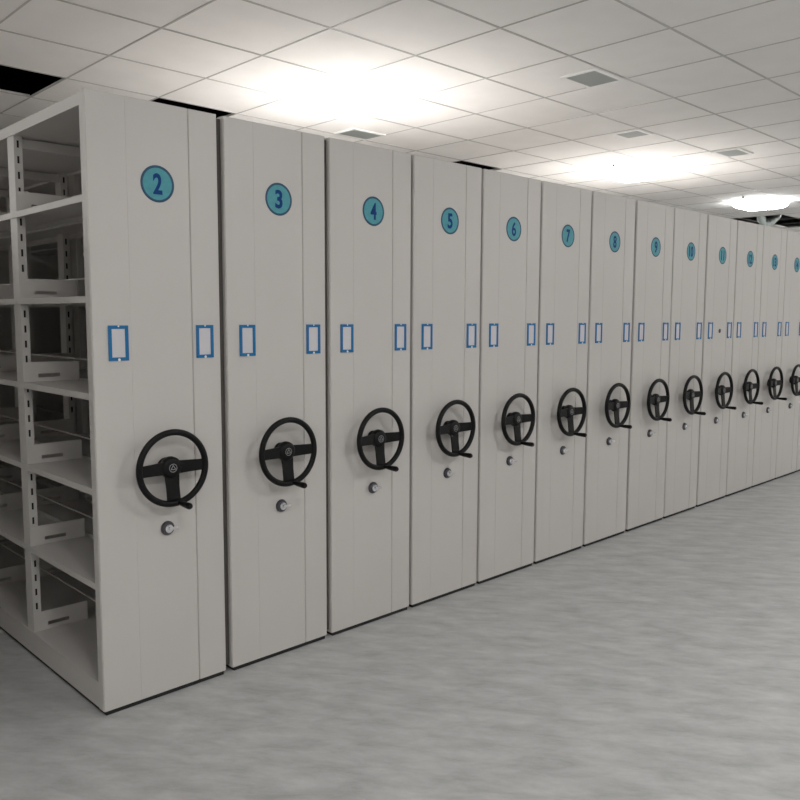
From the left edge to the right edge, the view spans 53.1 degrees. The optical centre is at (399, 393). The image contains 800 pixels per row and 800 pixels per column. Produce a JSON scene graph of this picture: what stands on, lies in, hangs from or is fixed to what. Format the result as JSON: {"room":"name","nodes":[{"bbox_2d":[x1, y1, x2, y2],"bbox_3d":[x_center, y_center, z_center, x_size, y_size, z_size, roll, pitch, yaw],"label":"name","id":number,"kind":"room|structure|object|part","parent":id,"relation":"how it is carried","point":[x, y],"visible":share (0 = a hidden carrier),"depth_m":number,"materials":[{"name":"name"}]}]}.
{"room":"archive storage room","nodes":[
{"label":"archive storage room","id":0,"kind":"room"},
{"bbox_2d":[0,65,495,169],"bbox_3d":[2.233,-2.699,5.991,20.040,0.150,10.321,-5,8,-44],"label":"ceiling slab","id":1,"kind":"structure","parent":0,"point":[11,79],"depth_m":7.11,"materials":[{"name":"black"}]},
{"bbox_2d":[757,214,781,226],"bbox_3d":[5.359,-2.775,11.546,0.708,0.735,0.252,-3,6,-31],"label":"duct","id":2,"kind":"object","parent":1,"relation":"hanging from","point":[762,220],"visible":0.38,"depth_m":11.55,"materials":[{"name":"metal"}]},
{"bbox_2d":[0,471,799,799],"bbox_3d":[2.220,0.984,6.346,20.000,0.150,10.281,-5,8,-44],"label":"floor","id":3,"kind":"structure","parent":0,"point":[658,660],"depth_m":3.15,"materials":[{"name":"concrete"}]},
{"bbox_2d":[0,88,229,715],"bbox_3d":[-1.929,-0.048,4.146,0.558,2.300,3.248,-5,8,-44],"label":"shelving unit","id":4,"kind":"object","parent":3,"relation":"on","point":[122,595],"visible":1,"depth_m":3.15,"materials":[{"name":"grey metal"}]},
{"bbox_3d":[-2.670,-0.914,5.010,0.255,0.024,0.767,-5,8,-44],"label":"shelf","id":5,"kind":"part","parent":4,"relation":"part of","materials":[{"name":"white metal"}]},
{"bbox_3d":[-2.338,-0.841,4.270,0.245,0.024,0.758,-5,8,-44],"label":"shelf","id":6,"kind":"part","parent":4,"relation":"part of","materials":[{"name":"white metal"}]},
{"bbox_3d":[-2.048,-0.507,4.001,0.235,0.084,0.012,-5,8,-44],"label":"plate","id":7,"kind":"part","parent":4,"relation":"part of","materials":[{"name":"white metal"}]},
{"bbox_3d":[-2.386,0.872,4.873,0.235,0.084,0.012,-5,8,-44],"label":"plate","id":8,"kind":"part","parent":4,"relation":"part of","materials":[{"name":"white metal"}]},
{"bbox_3d":[-2.382,-0.225,4.768,0.235,0.084,0.012,-5,8,-44],"label":"plate","id":9,"kind":"part","parent":4,"relation":"part of","materials":[{"name":"white metal"}]},
{"bbox_3d":[-2.049,-0.153,4.035,0.235,0.084,0.012,-5,8,-44],"label":"plate","id":10,"kind":"part","parent":4,"relation":"part of","materials":[{"name":"white metal"}]},
{"bbox_3d":[-2.383,0.128,4.802,0.235,0.084,0.012,-5,8,-44],"label":"plate","id":11,"kind":"part","parent":4,"relation":"part of","materials":[{"name":"white metal"}]},
{"bbox_3d":[-2.050,0.200,4.069,0.235,0.084,0.012,-5,8,-44],"label":"plate","id":12,"kind":"part","parent":4,"relation":"part of","materials":[{"name":"white metal"}]},
{"bbox_3d":[-2.384,0.488,4.836,0.235,0.084,0.012,-5,8,-44],"label":"plate","id":13,"kind":"part","parent":4,"relation":"part of","materials":[{"name":"grey metal"}]},
{"bbox_3d":[-2.051,0.559,4.104,0.235,0.084,0.012,-5,8,-44],"label":"plate","id":14,"kind":"part","parent":4,"relation":"part of","materials":[{"name":"grey metal"}]},
{"bbox_3d":[-2.328,-0.156,4.880,0.034,2.130,0.075,-5,8,-44],"label":"post","id":15,"kind":"part","parent":4,"relation":"part of","materials":[{"name":"white metal"}]},
{"bbox_3d":[-2.053,0.944,4.141,0.235,0.084,0.012,-5,8,-44],"label":"plate","id":16,"kind":"part","parent":4,"relation":"part of","materials":[{"name":"white metal"}]},
{"bbox_3d":[-1.620,-0.016,3.456,0.034,2.130,0.075,-5,8,-44],"label":"post","id":17,"kind":"part","parent":4,"relation":"part of","materials":[{"name":"white metal"}]},
{"bbox_3d":[-2.141,0.207,4.567,0.255,0.024,0.758,-5,8,-44],"label":"shelf","id":18,"kind":"part","parent":4,"relation":"part of","materials":[{"name":"white metal"}]},
{"bbox_3d":[-1.812,-0.074,3.796,0.245,0.024,0.758,-5,8,-44],"label":"shelf","id":19,"kind":"part","parent":4,"relation":"part of","materials":[{"name":"white metal"}]},
{"bbox_3d":[-2.137,-0.859,4.464,0.255,0.024,0.758,-5,8,-44],"label":"shelf","id":20,"kind":"part","parent":4,"relation":"part of","materials":[{"name":"white metal"}]},
{"bbox_3d":[-2.142,0.566,4.601,0.255,0.024,0.758,-5,8,-44],"label":"shelf","id":21,"kind":"part","parent":4,"relation":"part of","materials":[{"name":"grey metal"}]},
{"bbox_3d":[-1.813,0.279,3.830,0.245,0.024,0.758,-5,8,-44],"label":"shelf","id":22,"kind":"part","parent":4,"relation":"part of","materials":[{"name":"white metal"}]},
{"bbox_3d":[-2.139,-0.500,4.498,0.255,0.024,0.758,-5,8,-44],"label":"shelf","id":23,"kind":"part","parent":4,"relation":"part of","materials":[{"name":"white metal"}]},
{"bbox_3d":[-1.814,0.638,3.864,0.245,0.024,0.758,-5,8,-44],"label":"shelf","id":24,"kind":"part","parent":4,"relation":"part of","materials":[{"name":"grey metal"}]},
{"bbox_3d":[-1.809,-0.787,3.727,0.245,0.024,0.758,-5,8,-44],"label":"shelf","id":25,"kind":"part","parent":4,"relation":"part of","materials":[{"name":"white metal"}]},
{"bbox_3d":[-1.811,-0.428,3.761,0.245,0.024,0.758,-5,8,-44],"label":"shelf","id":26,"kind":"part","parent":4,"relation":"part of","materials":[{"name":"white metal"}]},
{"bbox_3d":[-1.991,-1.169,4.085,0.530,0.042,3.000,-5,8,-44],"label":"panel","id":27,"kind":"part","parent":4,"relation":"part of","materials":[{"name":"white metal"}]},
{"bbox_3d":[-1.517,-0.812,3.424,0.235,0.084,0.012,-5,8,-44],"label":"plate","id":28,"kind":"part","parent":4,"relation":"part of","materials":[{"name":"white metal"}]},
{"bbox_3d":[-1.997,-0.215,4.173,0.006,0.006,2.998,-5,8,-44],"label":"divider rod","id":29,"kind":"part","parent":4,"relation":"part of","materials":[{"name":"white metal"}]},
{"bbox_3d":[-1.996,-0.568,4.139,0.006,0.006,2.998,-5,8,-44],"label":"divider rod","id":30,"kind":"part","parent":4,"relation":"part of","materials":[{"name":"white metal"}]},
{"bbox_3d":[-1.999,0.138,4.207,0.006,0.006,2.998,-5,8,-44],"label":"divider rod","id":31,"kind":"part","parent":4,"relation":"part of","materials":[{"name":"grey metal"}]},
{"bbox_3d":[-1.852,-0.524,4.191,0.235,0.084,0.012,-5,8,-44],"label":"plate","id":32,"kind":"part","parent":4,"relation":"part of","materials":[{"name":"white metal"}]},
{"bbox_3d":[-2.000,0.498,4.242,0.006,0.006,2.998,-5,8,-44],"label":"divider rod","id":33,"kind":"part","parent":4,"relation":"part of","materials":[{"name":"grey metal"}]},
{"bbox_3d":[-1.297,-0.735,3.201,0.245,0.024,0.709,-5,8,-44],"label":"shelf","id":34,"kind":"part","parent":4,"relation":"part of","materials":[{"name":"white metal"}]},
{"bbox_3d":[-2.001,0.882,4.279,0.006,0.006,2.998,-5,8,-44],"label":"divider rod","id":35,"kind":"part","parent":4,"relation":"part of","materials":[{"name":"white metal"}]},
{"bbox_3d":[-1.519,-0.452,3.458,0.235,0.084,0.012,-5,8,-44],"label":"plate","id":36,"kind":"part","parent":4,"relation":"part of","materials":[{"name":"white metal"}]},
{"bbox_3d":[-1.857,0.926,4.330,0.235,0.084,0.012,-5,8,-44],"label":"plate","id":37,"kind":"part","parent":4,"relation":"part of","materials":[{"name":"white metal"}]},
{"bbox_3d":[-1.298,-0.376,3.236,0.245,0.024,0.709,-5,8,-44],"label":"shelf","id":38,"kind":"part","parent":4,"relation":"part of","materials":[{"name":"white metal"}]},
{"bbox_3d":[-1.853,-0.171,4.225,0.235,0.084,0.012,-5,8,-44],"label":"plate","id":39,"kind":"part","parent":4,"relation":"part of","materials":[{"name":"white metal"}]},
{"bbox_3d":[-1.520,-0.099,3.492,0.235,0.084,0.012,-5,8,-44],"label":"plate","id":40,"kind":"part","parent":4,"relation":"part of","materials":[{"name":"white metal"}]},
{"bbox_3d":[-1.854,0.182,4.259,0.235,0.084,0.012,-5,8,-44],"label":"plate","id":41,"kind":"part","parent":4,"relation":"part of","materials":[{"name":"white metal"}]},
{"bbox_3d":[-1.521,0.254,3.526,0.235,0.084,0.012,-5,8,-44],"label":"plate","id":42,"kind":"part","parent":4,"relation":"part of","materials":[{"name":"white metal"}]},
{"bbox_3d":[-1.608,-0.805,3.921,0.255,0.024,0.758,-5,8,-44],"label":"shelf","id":43,"kind":"part","parent":4,"relation":"part of","materials":[{"name":"white metal"}]},
{"bbox_3d":[-1.300,-0.022,3.270,0.245,0.024,0.709,-5,8,-44],"label":"shelf","id":44,"kind":"part","parent":4,"relation":"part of","materials":[{"name":"white metal"}]},
{"bbox_3d":[-1.855,0.542,4.293,0.235,0.084,0.012,-5,8,-44],"label":"plate","id":45,"kind":"part","parent":4,"relation":"part of","materials":[{"name":"white metal"}]},
{"bbox_3d":[-1.522,0.614,3.561,0.235,0.084,0.012,-5,8,-44],"label":"plate","id":46,"kind":"part","parent":4,"relation":"part of","materials":[{"name":"grey metal"}]},
{"bbox_3d":[-1.301,0.331,3.304,0.245,0.024,0.709,-5,8,-44],"label":"shelf","id":47,"kind":"part","parent":4,"relation":"part of","materials":[{"name":"grey metal"}]},
{"bbox_3d":[-1.302,0.691,3.339,0.245,0.024,0.709,-5,8,-44],"label":"shelf","id":48,"kind":"part","parent":4,"relation":"part of","materials":[{"name":"white metal"}]},
{"bbox_3d":[-1.524,0.998,3.598,0.235,0.084,0.012,-5,8,-44],"label":"plate","id":49,"kind":"part","parent":4,"relation":"part of","materials":[{"name":"white metal"}]},
{"bbox_3d":[-1.612,0.261,4.024,0.255,0.024,0.758,-5,8,-44],"label":"shelf","id":50,"kind":"part","parent":4,"relation":"part of","materials":[{"name":"white metal"}]},
{"bbox_3d":[-1.613,0.620,4.058,0.255,0.024,0.758,-5,8,-44],"label":"shelf","id":51,"kind":"part","parent":4,"relation":"part of","materials":[{"name":"grey metal"}]},
{"bbox_3d":[-1.611,-0.093,3.990,0.255,0.024,0.758,-5,8,-44],"label":"shelf","id":52,"kind":"part","parent":4,"relation":"part of","materials":[{"name":"white metal"}]},
{"bbox_3d":[-1.799,-0.102,4.337,0.034,2.130,0.075,-5,8,-44],"label":"post","id":53,"kind":"part","parent":4,"relation":"part of","materials":[{"name":"white metal"}]},
{"bbox_3d":[-1.609,-0.446,3.956,0.255,0.024,0.758,-5,8,-44],"label":"shelf","id":54,"kind":"part","parent":4,"relation":"part of","materials":[{"name":"white metal"}]},
{"bbox_3d":[-0.934,0.046,3.104,0.530,2.282,0.045,-5,8,-44],"label":"panel","id":55,"kind":"part","parent":4,"relation":"part of","materials":[{"name":"white metal"}]},
{"bbox_3d":[-0.826,0.423,3.063,0.026,0.026,0.098,-5,8,-44],"label":"crank knob","id":56,"kind":"part","parent":4,"relation":"part of","materials":[{"name":"black plastic"}]},
{"bbox_2d":[0,116,328,669],"bbox_3d":[-1.533,-0.084,4.528,0.542,2.300,3.248,-5,8,-44],"label":"shelving unit","id":57,"kind":"object","parent":3,"relation":"on","point":[273,178],"visible":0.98,"depth_m":3.47,"materials":[{"name":"grey metal"}]},
{"bbox_3d":[-2.657,-0.206,5.662,0.517,2.282,0.045,-5,8,-44],"label":"panel","id":58,"kind":"part","parent":57,"relation":"part of","materials":[{"name":"white metal"}]},
{"bbox_3d":[-1.594,-1.205,4.468,0.517,0.042,3.000,-5,8,-44],"label":"panel","id":59,"kind":"part","parent":57,"relation":"part of","materials":[{"name":"white metal"}]},
{"bbox_3d":[-0.537,0.011,3.487,0.517,2.282,0.045,-5,8,-44],"label":"panel","id":60,"kind":"part","parent":57,"relation":"part of","materials":[{"name":"white metal"}]},
{"bbox_3d":[-0.435,0.388,3.441,0.026,0.026,0.098,-5,8,-44],"label":"crank knob","id":61,"kind":"part","parent":57,"relation":"part of","materials":[{"name":"black plastic"}]},
{"bbox_2d":[70,137,410,635],"bbox_3d":[-1.147,-0.119,4.901,0.534,2.300,3.248,-5,8,-44],"label":"shelving unit","id":62,"kind":"object","parent":3,"relation":"on","point":[368,188],"visible":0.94,"depth_m":3.82,"materials":[{"name":"grey metal"}]},
{"bbox_3d":[-2.267,-0.241,6.039,0.517,2.282,0.045,-5,8,-44],"label":"panel","id":63,"kind":"part","parent":62,"relation":"part of","materials":[{"name":"white metal"}]},
{"bbox_3d":[-0.148,-0.024,3.864,0.517,2.282,0.045,-5,8,-44],"label":"panel","id":64,"kind":"part","parent":62,"relation":"part of","materials":[{"name":"white metal"}]},
{"bbox_3d":[-0.045,0.353,3.817,0.026,0.026,0.098,-5,8,-44],"label":"crank knob","id":65,"kind":"part","parent":62,"relation":"part of","materials":[{"name":"black plastic"}]},
{"bbox_2d":[409,155,481,607],"bbox_3d":[-0.763,-0.153,5.272,0.533,2.300,3.248,-5,8,-44],"label":"shelving unit","id":66,"kind":"object","parent":3,"relation":"on","point":[445,257],"visible":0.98,"depth_m":4.19,"materials":[{"name":"grey metal"}]},
{"bbox_3d":[0.339,0.319,4.188,0.026,0.026,0.098,-5,8,-44],"label":"crank knob","id":67,"kind":"part","parent":66,"relation":"part of","materials":[{"name":"black plastic"}]},
{"bbox_2d":[476,169,540,583],"bbox_3d":[-0.379,-0.188,5.642,0.534,2.300,3.248,-5,8,-44],"label":"shelving unit","id":68,"kind":"object","parent":3,"relation":"on","point":[510,203],"visible":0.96,"depth_m":4.56,"materials":[{"name":"grey metal"}]},
{"bbox_3d":[0.723,0.284,4.558,0.026,0.026,0.098,-5,8,-44],"label":"crank knob","id":69,"kind":"part","parent":68,"relation":"part of","materials":[{"name":"black plastic"}]},
{"bbox_2d":[533,181,591,563],"bbox_3d":[0.006,-0.222,6.014,0.536,2.300,3.248,-5,8,-44],"label":"shelving unit","id":70,"kind":"object","parent":3,"relation":"on","point":[565,211],"visible":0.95,"depth_m":4.93,"materials":[{"name":"grey metal"}]},
{"bbox_3d":[1.107,0.250,4.929,0.026,0.026,0.098,-5,8,-44],"label":"crank knob","id":71,"kind":"part","parent":70,"relation":"part of","materials":[{"name":"black plastic"}]},
{"bbox_2d":[582,191,635,546],"bbox_3d":[0.394,-0.257,6.389,0.543,2.300,3.248,-5,8,-44],"label":"shelving unit","id":72,"kind":"object","parent":3,"relation":"on","point":[608,401],"visible":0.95,"depth_m":5.30,"materials":[{"name":"grey metal"}]},
{"bbox_3d":[1.492,0.215,5.301,0.026,0.026,0.098,-5,8,-44],"label":"crank knob","id":73,"kind":"part","parent":72,"relation":"part of","materials":[{"name":"black plastic"}]},
{"bbox_2d":[625,200,673,531],"bbox_3d":[0.780,-0.292,6.761,0.531,2.300,3.248,-5,8,-44],"label":"shelving unit","id":74,"kind":"object","parent":3,"relation":"on","point":[654,223],"visible":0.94,"depth_m":5.68,"materials":[{"name":"grey metal"}]},
{"bbox_3d":[1.883,0.180,5.678,0.026,0.026,0.098,-5,8,-44],"label":"crank knob","id":75,"kind":"part","parent":74,"relation":"part of","materials":[{"name":"black plastic"}]},
{"bbox_2d":[662,208,707,518],"bbox_3d":[1.165,-0.326,7.133,0.540,2.300,3.248,-5,8,-44],"label":"shelving unit","id":76,"kind":"object","parent":3,"relation":"on","point":[685,386],"visible":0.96,"depth_m":6.05,"materials":[{"name":"grey metal"}]},
{"bbox_3d":[2.265,0.146,6.047,0.026,0.026,0.098,-5,8,-44],"label":"crank knob","id":77,"kind":"part","parent":76,"relation":"part of","materials":[{"name":"black plastic"}]},
{"bbox_2d":[695,214,736,506],"bbox_3d":[1.550,-0.361,7.505,0.531,2.300,3.248,-5,8,-44],"label":"shelving unit","id":78,"kind":"object","parent":3,"relation":"on","point":[716,379],"visible":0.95,"depth_m":6.42,"materials":[{"name":"grey metal"}]},
{"bbox_3d":[2.653,0.111,6.422,0.026,0.026,0.098,-5,8,-44],"label":"crank knob","id":79,"kind":"part","parent":78,"relation":"part of","materials":[{"name":"black plastic"}]},
{"bbox_2d":[725,220,763,496],"bbox_3d":[1.930,-0.395,7.872,0.525,2.300,3.248,-5,8,-44],"label":"shelving unit","id":80,"kind":"object","parent":3,"relation":"on","point":[749,245],"visible":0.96,"depth_m":6.80,"materials":[{"name":"grey metal"}]},
{"bbox_2d":[751,226,786,487],"bbox_3d":[2.308,-0.429,8.237,0.525,2.300,3.248,-5,8,-44],"label":"shelving unit","id":81,"kind":"object","parent":3,"relation":"on","point":[769,371],"visible":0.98,"depth_m":7.17,"materials":[{"name":"grey metal"}]},
{"bbox_2d":[774,230,799,478],"bbox_3d":[2.685,-0.463,8.601,0.525,2.300,3.248,-5,8,-44],"label":"shelving unit","id":82,"kind":"object","parent":3,"relation":"on","point":[788,410],"visible":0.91,"depth_m":7.51,"materials":[{"name":"grey metal"}]},
{"bbox_2d":[795,403,799,471],"bbox_3d":[3.060,-0.496,8.963,0.517,2.300,3.248,-5,8,-44],"label":"shelving unit","id":83,"kind":"object","parent":3,"relation":"on","point":[798,441],"visible":0.02,"depth_m":7.84,"materials":[{"name":"grey metal"}]},
{"bbox_2d":[0,0,799,232],"bbox_3d":[2.231,-2.022,6.056,19.790,0.016,10.071,-5,8,-44],"label":"ceiling","id":84,"kind":"structure","parent":0,"point":[415,27],"depth_m":4.69,"materials":[{"name":"white tile"}]},
{"bbox_2d":[289,79,412,120],"bbox_3d":[-0.318,-1.921,5.243,0.582,0.140,0.571,-5,8,-44],"label":"ceiling light","id":85,"kind":"object","parent":84,"relation":"attached to","point":[346,99],"visible":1,"depth_m":5.11,"materials":[{"name":"white plastic"}]},
{"bbox_3d":[-0.318,-1.966,5.238,0.582,0.050,0.571,-5,8,-44],"label":"light frame","id":86,"kind":"part","parent":85,"relation":"part of","materials":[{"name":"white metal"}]},
{"bbox_2d":[334,128,385,139],"bbox_3d":[-0.310,-2.060,6.270,0.335,0.058,0.240,-5,8,-44],"label":"ceiling vent","id":87,"kind":"object","parent":84,"relation":"in","point":[357,133],"visible":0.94,"depth_m":6.26,"materials":[{"name":"white metal"}]},
{"bbox_2d":[0,0,799,230],"bbox_3d":[2.231,-2.012,6.057,19.810,0.003,10.094,-5,8,-44],"label":"ceiling grid","id":88,"kind":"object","parent":84,"relation":"attached to","point":[27,1],"depth_m":4.89,"materials":[{"name":"metal"}]},
{"bbox_2d":[560,67,624,88],"bbox_3d":[1.153,-1.912,4.783,0.315,0.058,0.250,-5,8,-44],"label":"ceiling vent","id":89,"kind":"object","parent":84,"relation":"in","point":[593,77],"visible":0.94,"depth_m":4.77,"materials":[{"name":"white metal"}]},
{"bbox_2d":[611,129,653,138],"bbox_3d":[1.812,-2.049,6.230,0.235,0.058,0.234,-5,8,-44],"label":"ceiling vent","id":90,"kind":"object","parent":84,"relation":"in","point":[634,133],"visible":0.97,"depth_m":6.22,"materials":[{"name":"white metal"}]},
{"bbox_2d":[593,161,674,182],"bbox_3d":[2.267,-2.153,7.738,0.582,0.140,0.571,-5,8,-44],"label":"ceiling light","id":91,"kind":"object","parent":84,"relation":"attached to","point":[644,170],"visible":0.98,"depth_m":7.59,"materials":[{"name":"white plastic"}]},
{"bbox_3d":[2.267,-2.198,7.734,0.582,0.050,0.571,-5,8,-44],"label":"light frame","id":92,"kind":"part","parent":91,"relation":"part of","materials":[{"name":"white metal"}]},
{"bbox_2d":[711,147,753,157],"bbox_3d":[2.878,-2.112,6.919,0.320,0.058,0.235,-5,8,-44],"label":"ceiling vent","id":93,"kind":"object","parent":84,"relation":"in","point":[732,152],"visible":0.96,"depth_m":6.89,"materials":[{"name":"white metal"}]},
{"bbox_2d":[727,196,790,210],"bbox_3d":[4.420,-2.346,9.818,0.582,0.140,0.571,-5,8,-44],"label":"ceiling light","id":94,"kind":"object","parent":84,"relation":"attached to","point":[772,202],"visible":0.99,"depth_m":9.67,"materials":[{"name":"white plastic"}]},
{"bbox_3d":[4.420,-2.391,9.813,0.582,0.050,0.571,-5,8,-44],"label":"light frame","id":95,"kind":"part","parent":94,"relation":"part of","materials":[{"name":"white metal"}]},
{"bbox_2d":[731,215,799,226],"bbox_3d":[9.377,-1.499,13.072,0.120,3.550,10.321,-5,8,-44],"label":"wall","id":96,"kind":"structure","parent":0,"point":[786,219],"depth_m":15.06,"materials":[{"name":"paint"}]}
]}

